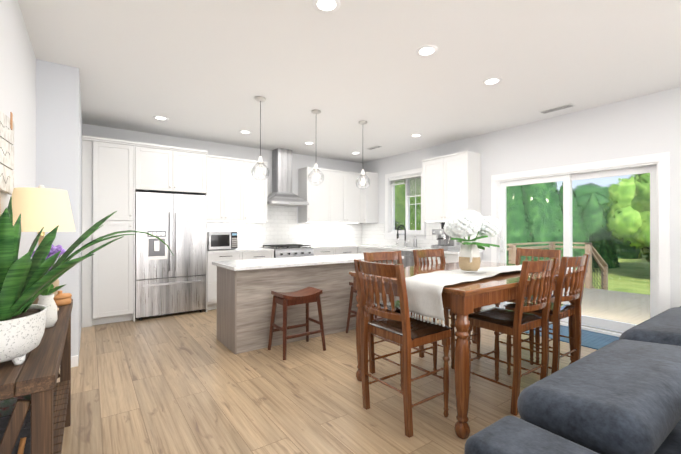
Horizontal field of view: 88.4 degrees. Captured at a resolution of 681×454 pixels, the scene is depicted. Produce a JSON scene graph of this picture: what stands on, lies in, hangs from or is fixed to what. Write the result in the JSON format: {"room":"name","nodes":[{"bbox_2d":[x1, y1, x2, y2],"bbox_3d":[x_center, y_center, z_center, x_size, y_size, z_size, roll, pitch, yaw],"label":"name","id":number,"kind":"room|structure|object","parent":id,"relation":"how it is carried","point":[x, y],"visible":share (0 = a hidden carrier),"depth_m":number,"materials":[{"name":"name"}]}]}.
{"room":"kitchen and dining room","nodes":[
{"label":"kitchen and dining room","id":0,"kind":"room"},
{"bbox_2d":[0,0,81,363],"bbox_3d":[-1.999,-0.110,-0.303,3.445,2.740,10.400,0,0,-36],"label":"wall","id":1,"kind":"structure","parent":0,"point":[40,100],"depth_m":3.08,"materials":[{"name":"white paint"}]},
{"bbox_2d":[0,111,13,194],"bbox_3d":[-1.359,-0.408,1.285,0.022,0.442,1.730,0,0,-36],"label":"wall sign","id":2,"kind":"object","parent":1,"relation":"attached to","point":[6,154],"visible":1,"depth_m":1.82,"materials":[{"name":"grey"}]},
{"bbox_2d":[59,305,490,369],"bbox_3d":[1.952,1.214,1.240,5.373,0.100,8.300,0,0,-36],"label":"baseboard","id":3,"kind":"structure","parent":1,"relation":"attached to","point":[74,361],"depth_m":3.19,"materials":[{"name":"white"}]},
{"bbox_2d":[82,124,361,223],"bbox_3d":[-1.743,-0.093,6.383,5.694,2.740,0.160,0,0,-36],"label":"wall","id":4,"kind":"structure","parent":0,"point":[299,161],"depth_m":6.15,"materials":[{"name":"white paint"}]},
{"bbox_2d":[138,143,205,194],"bbox_3d":[-2.596,-0.832,5.290,0.932,0.612,0.619,0,0,-36],"label":"upper cabinet","id":5,"kind":"object","parent":4,"relation":"attached to","point":[172,170],"depth_m":5.04,"materials":[{"name":"white wood"}]},
{"bbox_2d":[207,155,246,221],"bbox_3d":[-1.988,-0.623,5.893,0.722,1.027,0.349,0,0,-36],"label":"upper cabinet","id":6,"kind":"object","parent":4,"relation":"attached to","point":[237,190],"depth_m":5.76,"materials":[{"name":"white wood"}]},
{"bbox_2d":[247,160,266,221],"bbox_3d":[-1.591,-0.622,6.179,0.491,1.027,0.349,0,0,-36],"label":"upper cabinet","id":7,"kind":"object","parent":4,"relation":"attached to","point":[256,190],"depth_m":6.07,"materials":[{"name":"white wood"}]},
{"bbox_2d":[267,148,308,205],"bbox_3d":[-1.029,-0.939,6.483,0.750,1.040,0.492,0,0,-36],"label":"range hood","id":8,"kind":"object","parent":4,"relation":"attached to","point":[281,194],"visible":1,"depth_m":6.45,"materials":[{"name":"silver metal"}]},
{"bbox_2d":[299,167,326,222],"bbox_3d":[-0.492,-0.620,6.968,0.598,1.027,0.349,0,0,-36],"label":"upper cabinet","id":9,"kind":"object","parent":4,"relation":"attached to","point":[316,195],"depth_m":6.79,"materials":[{"name":"white wood"}]},
{"bbox_2d":[327,171,358,222],"bbox_3d":[0.000,-0.619,7.297,0.819,1.027,0.389,0,0,-36],"label":"upper cabinet","id":10,"kind":"object","parent":4,"relation":"attached to","point":[342,190],"depth_m":7.15,"materials":[{"name":"white wood"}]},
{"bbox_2d":[57,299,595,453],"bbox_3d":[0.191,1.294,1.268,8.520,0.060,10.720,0,0,-36],"label":"floor","id":11,"kind":"structure","parent":0,"point":[184,383],"depth_m":2.66,"materials":[{"name":"brown wood"}]},
{"bbox_2d":[0,299,72,453],"bbox_3d":[-1.446,0.865,1.619,0.284,0.800,1.480,0,0,-36],"label":"console table","id":12,"kind":"object","parent":11,"relation":"on","point":[36,375],"visible":0.75,"depth_m":1.13,"materials":[{"name":"brown wood"}]},
{"bbox_2d":[0,394,30,453],"bbox_3d":[-1.248,0.792,1.317,0.183,0.345,0.486,0,0,-36],"label":"basket","id":13,"kind":"object","parent":12,"relation":"on","point":[23,441],"visible":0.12,"depth_m":1.18,"materials":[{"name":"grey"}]},
{"bbox_2d":[12,185,75,311],"bbox_3d":[-1.644,0.114,1.922,0.300,0.702,0.300,0,0,-36],"label":"table lamp","id":14,"kind":"object","parent":12,"relation":"on","point":[39,208],"visible":0.67,"depth_m":1.83,"materials":[{"name":"beige fabric"}]},
{"bbox_2d":[31,244,66,327],"bbox_3d":[-1.397,0.269,1.639,0.210,0.390,0.204,0,0,-36],"label":"flower vase","id":15,"kind":"object","parent":12,"relation":"on","point":[46,297],"visible":0.21,"depth_m":1.63,"materials":[{"name":"ceramic"}]},
{"bbox_2d":[53,290,71,305],"bbox_3d":[-1.704,0.423,2.125,0.114,0.085,0.114,0,0,-36],"label":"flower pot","id":16,"kind":"object","parent":12,"relation":"on","point":[60,298],"visible":0.79,"depth_m":2.10,"materials":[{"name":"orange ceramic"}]},
{"bbox_2d":[0,197,173,364],"bbox_3d":[-0.984,0.078,1.359,0.728,0.774,0.612,0,0,-36],"label":"potted plant","id":17,"kind":"object","parent":12,"relation":"on","point":[25,281],"visible":1,"depth_m":1.17,"materials":[{"name":"plant"}]},
{"bbox_2d":[90,139,137,326],"bbox_3d":[-3.167,0.067,4.877,0.475,2.412,0.620,0,0,-36],"label":"tall cabinet","id":18,"kind":"object","parent":11,"relation":"on","point":[117,174],"depth_m":4.62,"materials":[{"name":"white wood"}]},
{"bbox_2d":[135,192,205,319],"bbox_3d":[-2.571,0.391,5.258,0.918,1.765,0.671,0,0,-36],"label":"refrigerator","id":19,"kind":"object","parent":11,"relation":"on","point":[167,282],"visible":0.98,"depth_m":5.00,"materials":[{"name":"silver metal"}]},
{"bbox_2d":[207,252,246,309],"bbox_3d":[-1.958,0.833,5.745,0.603,0.885,0.620,0,0,-36],"label":"base cabinet","id":20,"kind":"object","parent":11,"relation":"on","point":[211,256],"depth_m":5.39,"materials":[{"name":"white wood"}]},
{"bbox_2d":[207,248,273,251],"bbox_3d":[-1.753,0.373,5.883,1.096,0.035,0.636,0,0,-36],"label":"countertop","id":21,"kind":"structure","parent":20,"relation":"on","point":[238,249],"depth_m":5.74,"materials":[{"name":"white stone"}]},
{"bbox_2d":[207,232,237,249],"bbox_3d":[-1.992,0.210,5.782,0.460,0.289,0.400,0,0,-36],"label":"microwave","id":22,"kind":"object","parent":21,"relation":"on","point":[222,240],"visible":0.96,"depth_m":5.61,"materials":[{"name":"grey metal"}]},
{"bbox_2d":[247,252,273,259],"bbox_3d":[-1.537,0.833,6.048,0.552,0.885,0.620,0,0,-36],"label":"base cabinet","id":23,"kind":"object","parent":11,"relation":"on","point":[250,255],"depth_m":5.81,"materials":[{"name":"white wood"}]},
{"bbox_2d":[263,244,313,257],"bbox_3d":[-0.962,0.796,6.386,0.750,0.961,0.715,0,0,-36],"label":"gas range","id":24,"kind":"object","parent":11,"relation":"on","point":[288,250],"visible":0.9,"depth_m":6.19,"materials":[{"name":"silver metal"}]},
{"bbox_2d":[268,287,325,359],"bbox_3d":[-0.453,0.961,3.638,0.500,0.622,0.389,0,0,-36],"label":"bar stool","id":25,"kind":"object","parent":11,"relation":"on","point":[307,295],"visible":1,"depth_m":3.61,"materials":[{"name":"brown wood"}]},
{"bbox_2d":[216,261,396,353],"bbox_3d":[-0.326,0.846,4.422,2.260,0.850,0.633,0,0,-36],"label":"kitchen island","id":26,"kind":"object","parent":11,"relation":"on","point":[245,288],"depth_m":3.82,"materials":[{"name":"beige wood"}]},
{"bbox_2d":[212,253,403,272],"bbox_3d":[-0.307,0.404,4.397,2.340,0.034,0.760,0,0,-36],"label":"island countertop","id":27,"kind":"structure","parent":26,"relation":"on","point":[269,263],"depth_m":4.01,"materials":[{"name":"white stone"}]},
{"bbox_2d":[313,248,334,255],"bbox_3d":[-0.455,0.835,6.825,0.561,0.885,0.620,0,0,-36],"label":"base cabinet","id":28,"kind":"object","parent":11,"relation":"on","point":[317,251],"depth_m":6.54,"materials":[{"name":"white wood"}]},
{"bbox_2d":[302,244,358,247],"bbox_3d":[-0.005,0.376,7.140,1.658,0.035,0.636,0,0,-36],"label":"countertop","id":29,"kind":"structure","parent":28,"relation":"on","point":[312,245],"depth_m":7.00,"materials":[{"name":"white stone"}]},
{"bbox_2d":[335,248,354,254],"bbox_3d":[-0.036,0.836,7.101,0.558,0.885,0.660,0,0,-36],"label":"base cabinet","id":30,"kind":"object","parent":11,"relation":"on","point":[338,251],"depth_m":6.82,"materials":[{"name":"white wood"}]},
{"bbox_2d":[355,248,370,253],"bbox_3d":[0.693,0.836,6.999,0.692,0.885,0.476,0,0,-36],"label":"base cabinet","id":31,"kind":"object","parent":11,"relation":"on","point":[357,250],"depth_m":6.92,"materials":[{"name":"white wood"}]},
{"bbox_2d":[346,282,389,332],"bbox_3d":[0.367,0.963,4.228,0.500,0.622,0.389,0,0,-36],"label":"bar stool","id":32,"kind":"object","parent":11,"relation":"on","point":[352,292],"visible":0.19,"depth_m":4.20,"materials":[{"name":"brown wood"}]},
{"bbox_2d":[371,248,390,251],"bbox_3d":[1.037,0.835,6.581,0.622,0.885,0.839,0,0,-36],"label":"base cabinet","id":33,"kind":"object","parent":11,"relation":"on","point":[372,249],"depth_m":6.47,"materials":[{"name":"white wood"}]},
{"bbox_2d":[363,250,437,385],"bbox_3d":[0.521,0.744,3.072,0.450,1.050,0.520,0,0,-36],"label":"dining chair","id":34,"kind":"object","parent":11,"relation":"on","point":[381,256],"visible":0.29,"depth_m":3.06,"materials":[{"name":"brown wood"}]},
{"bbox_2d":[354,259,452,437],"bbox_3d":[0.411,0.742,2.376,0.520,1.050,0.450,0,0,-36],"label":"dining chair","id":35,"kind":"object","parent":11,"relation":"on","point":[405,331],"visible":1,"depth_m":2.27,"materials":[{"name":"brown wood"}]},
{"bbox_2d":[397,252,426,299],"bbox_3d":[1.440,0.833,6.021,0.622,0.885,0.658,0,0,-36],"label":"dishwasher","id":36,"kind":"object","parent":11,"relation":"on","point":[408,260],"depth_m":5.88,"materials":[{"name":"white metal"}]},
{"bbox_2d":[359,244,459,255],"bbox_3d":[1.282,0.374,6.230,0.635,0.035,2.351,0,0,-36],"label":"countertop","id":37,"kind":"structure","parent":36,"relation":"on","point":[393,247],"depth_m":6.17,"materials":[{"name":"white stone"}]},
{"bbox_2d":[395,225,416,246],"bbox_3d":[1.179,0.150,6.608,0.252,0.413,0.538,0,0,-36],"label":"kitchen faucet","id":38,"kind":"object","parent":37,"relation":"on","point":[414,241],"visible":0.98,"depth_m":6.57,"materials":[{"name":"silver metal"}]},
{"bbox_2d":[431,222,460,249],"bbox_3d":[1.686,0.131,5.689,0.411,0.445,0.330,0,0,-36],"label":"espresso machine","id":39,"kind":"object","parent":37,"relation":"on","point":[445,242],"visible":0.73,"depth_m":5.64,"materials":[{"name":"silver metal"}]},
{"bbox_2d":[413,248,480,368],"bbox_3d":[1.041,0.745,3.445,0.450,1.050,0.520,0,0,-36],"label":"dining chair","id":40,"kind":"object","parent":11,"relation":"on","point":[427,253],"visible":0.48,"depth_m":3.48,"materials":[{"name":"brown wood"}]},
{"bbox_2d":[428,252,482,310],"bbox_3d":[1.798,0.832,5.522,0.622,0.885,0.571,0,0,-36],"label":"base cabinet","id":41,"kind":"object","parent":11,"relation":"on","point":[448,259],"depth_m":5.28,"materials":[{"name":"white wood"}]},
{"bbox_2d":[349,261,587,438],"bbox_3d":[1.114,0.818,2.992,1.770,0.900,1.120,0,0,-36],"label":"dining table","id":42,"kind":"object","parent":11,"relation":"on","point":[462,300],"visible":0.62,"depth_m":2.23,"materials":[{"name":"brown wood"}]},
{"bbox_2d":[405,265,521,326],"bbox_3d":[1.125,0.462,2.735,1.615,0.258,0.464,0,0,-36],"label":"table runner","id":43,"kind":"object","parent":42,"relation":"on","point":[424,292],"visible":0.85,"depth_m":2.28,"materials":[{"name":"fabric"}]},
{"bbox_2d":[443,210,501,270],"bbox_3d":[1.013,0.091,2.724,0.450,0.473,0.403,0,0,-36],"label":"hydrangea vase","id":44,"kind":"object","parent":43,"relation":"on","point":[465,223],"visible":1,"depth_m":2.65,"materials":[{"name":"ceramic"}]},
{"bbox_2d":[468,257,557,415],"bbox_3d":[1.267,0.743,2.608,0.450,1.050,0.520,0,0,-36],"label":"dining chair","id":45,"kind":"object","parent":11,"relation":"on","point":[517,322],"visible":0.9,"depth_m":2.47,"materials":[{"name":"brown wood"}]},
{"bbox_2d":[494,248,561,362],"bbox_3d":[1.907,0.745,3.562,0.520,1.050,0.450,0,0,-36],"label":"dining chair","id":46,"kind":"object","parent":11,"relation":"on","point":[538,253],"visible":0.12,"depth_m":3.58,"materials":[{"name":"brown wood"}]},
{"bbox_2d":[504,254,589,374],"bbox_3d":[1.742,0.743,2.950,0.450,1.050,0.520,0,0,-36],"label":"dining chair","id":47,"kind":"object","parent":11,"relation":"on","point":[558,311],"visible":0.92,"depth_m":2.80,"materials":[{"name":"brown wood"}]},
{"bbox_2d":[525,324,619,349],"bbox_3d":[2.611,1.265,4.301,0.670,0.013,1.860,0,0,-36],"label":"rug","id":48,"kind":"object","parent":11,"relation":"on","point":[593,340],"visible":0.27,"depth_m":4.01,"materials":[{"name":"blue fabric"}]},
{"bbox_2d":[464,306,680,453],"bbox_3d":[2.299,0.912,1.768,3.775,0.706,1.270,0,0,-36],"label":"sofa","id":49,"kind":"object","parent":11,"relation":"on","point":[622,395],"visible":1,"depth_m":1.25,"materials":[{"name":"grey fabric"}]},
{"bbox_2d":[18,0,680,162],"bbox_3d":[0.191,-1.526,1.275,8.520,0.100,10.720,0,0,-36],"label":"ceiling","id":50,"kind":"structure","parent":0,"point":[207,70],"depth_m":3.13,"materials":[{"name":"white paint"}]},
{"bbox_2d":[153,116,167,120],"bbox_3d":[-2.398,-1.464,4.672,0.183,0.007,0.183,0,0,15],"label":"recessed light","id":51,"kind":"object","parent":50,"relation":"in","point":[163,118],"depth_m":4.67,"materials":[{"name":"white"}]},
{"bbox_2d":[239,130,250,133],"bbox_3d":[-1.456,-1.462,5.349,0.183,0.007,0.183,0,0,15],"label":"recessed light","id":52,"kind":"object","parent":50,"relation":"in","point":[242,131],"depth_m":5.36,"materials":[{"name":"white"}]},
{"bbox_2d":[251,96,268,180],"bbox_3d":[-0.908,-1.002,3.968,0.199,0.933,0.199,0,0,9],"label":"pendant light","id":53,"kind":"object","parent":50,"relation":"hanging from","point":[260,162],"depth_m":3.97,"materials":[{"name":"silver metal"}]},
{"bbox_2d":[308,110,323,184],"bbox_3d":[-0.307,-1.001,4.400,0.199,0.933,0.199,0,0,9],"label":"pendant light","id":54,"kind":"object","parent":50,"relation":"hanging from","point":[315,168],"depth_m":4.40,"materials":[{"name":"silver metal"}]},
{"bbox_2d":[313,0,339,12],"bbox_3d":[-0.092,-1.469,2.303,0.183,0.007,0.183,0,0,15],"label":"recessed light","id":55,"kind":"object","parent":50,"relation":"in","point":[326,6],"depth_m":2.31,"materials":[{"name":"white"}]},
{"bbox_2d":[356,121,369,188],"bbox_3d":[0.310,-1.000,4.844,0.199,0.933,0.199,0,0,9],"label":"pendant light","id":56,"kind":"object","parent":50,"relation":"hanging from","point":[362,175],"depth_m":4.86,"materials":[{"name":"clear glass"}]},
{"bbox_2d":[366,145,382,149],"bbox_3d":[0.614,-1.458,6.357,0.130,0.010,0.320,0,0,-36],"label":"ceiling vent","id":57,"kind":"object","parent":50,"relation":"in","point":[377,146],"depth_m":6.34,"materials":[{"name":"white metal"}]},
{"bbox_2d":[410,134,421,136],"bbox_3d":[1.198,-1.461,5.545,0.183,0.007,0.183,0,0,-42],"label":"recessed light","id":58,"kind":"object","parent":50,"relation":"in","point":[413,135],"depth_m":5.54,"materials":[{"name":"white"}]},
{"bbox_2d":[415,45,437,56],"bbox_3d":[0.717,-1.468,2.908,0.183,0.007,0.183,0,0,15],"label":"recessed light","id":59,"kind":"object","parent":50,"relation":"in","point":[427,50],"depth_m":2.90,"materials":[{"name":"white"}]},
{"bbox_2d":[482,77,501,85],"bbox_3d":[1.517,-1.466,3.508,0.183,0.007,0.183,0,0,-42],"label":"recessed light","id":60,"kind":"object","parent":50,"relation":"in","point":[495,80],"depth_m":3.50,"materials":[{"name":"white"}]},
{"bbox_2d":[539,103,574,113],"bbox_3d":[2.657,-1.463,4.303,0.130,0.010,0.360,0,0,-36],"label":"ceiling vent","id":61,"kind":"object","parent":50,"relation":"in","point":[569,105],"depth_m":4.28,"materials":[{"name":"white metal"}]},
{"bbox_2d":[362,87,680,308],"bbox_3d":[3.539,-0.100,3.776,0.160,2.740,10.560,0,0,-36],"label":"wall","id":62,"kind":"structure","parent":0,"point":[643,125],"depth_m":4.37,"materials":[{"name":"white paint"}]},
{"bbox_2d":[359,172,377,222],"bbox_3d":[0.586,-0.619,7.414,0.387,1.027,0.223,0,0,-36],"label":"upper cabinet","id":63,"kind":"object","parent":62,"relation":"attached to","point":[368,197],"depth_m":7.33,"materials":[{"name":"white wood"}]},
{"bbox_2d":[383,168,425,239],"bbox_3d":[1.291,-0.442,6.865,0.206,1.330,1.090,0,0,-36],"label":"kitchen window","id":64,"kind":"structure","parent":62,"relation":"in","point":[407,176],"depth_m":6.88,"materials":[{"name":"white wood"}]},
{"bbox_2d":[422,151,480,221],"bbox_3d":[1.804,-0.623,5.751,0.349,1.027,0.890,0,0,-36],"label":"upper cabinet","id":65,"kind":"object","parent":62,"relation":"attached to","point":[451,184],"depth_m":5.55,"materials":[{"name":"white wood"}]},
{"bbox_2d":[491,152,669,336],"bbox_3d":[2.971,0.235,4.574,0.210,2.075,2.020,0,0,-36],"label":"sliding glass door","id":66,"kind":"structure","parent":62,"relation":"in","point":[656,166],"depth_m":4.19,"materials":[{"name":"white"}]},
{"label":"outside","id":67,"kind":"structure","parent":0,"visible":0},
{"bbox_2d":[584,249,649,294],"bbox_3d":[31.211,1.246,25.413,70.000,1.582,75.000,0,0,-36],"label":"ground","id":68,"kind":"structure","parent":67,"point":[631,283],"depth_m":13.52,"materials":[{"name":"green plant"}]},
{"bbox_2d":[395,173,649,271],"bbox_3d":[21.144,-4.427,37.811,66.224,15.913,69.659,0,0,-36],"label":"trees","id":69,"kind":"object","parent":68,"relation":"on","point":[537,208],"depth_m":14.04,"materials":[{"name":"green plant"}]},
{"bbox_2d":[507,242,649,324],"bbox_3d":[5.249,1.272,5.600,4.690,1.905,4.730,0,0,-36],"label":"deck","id":70,"kind":"object","parent":68,"relation":"on","point":[626,313],"depth_m":6.62,"materials":[{"name":"beige wood"}]}
]}

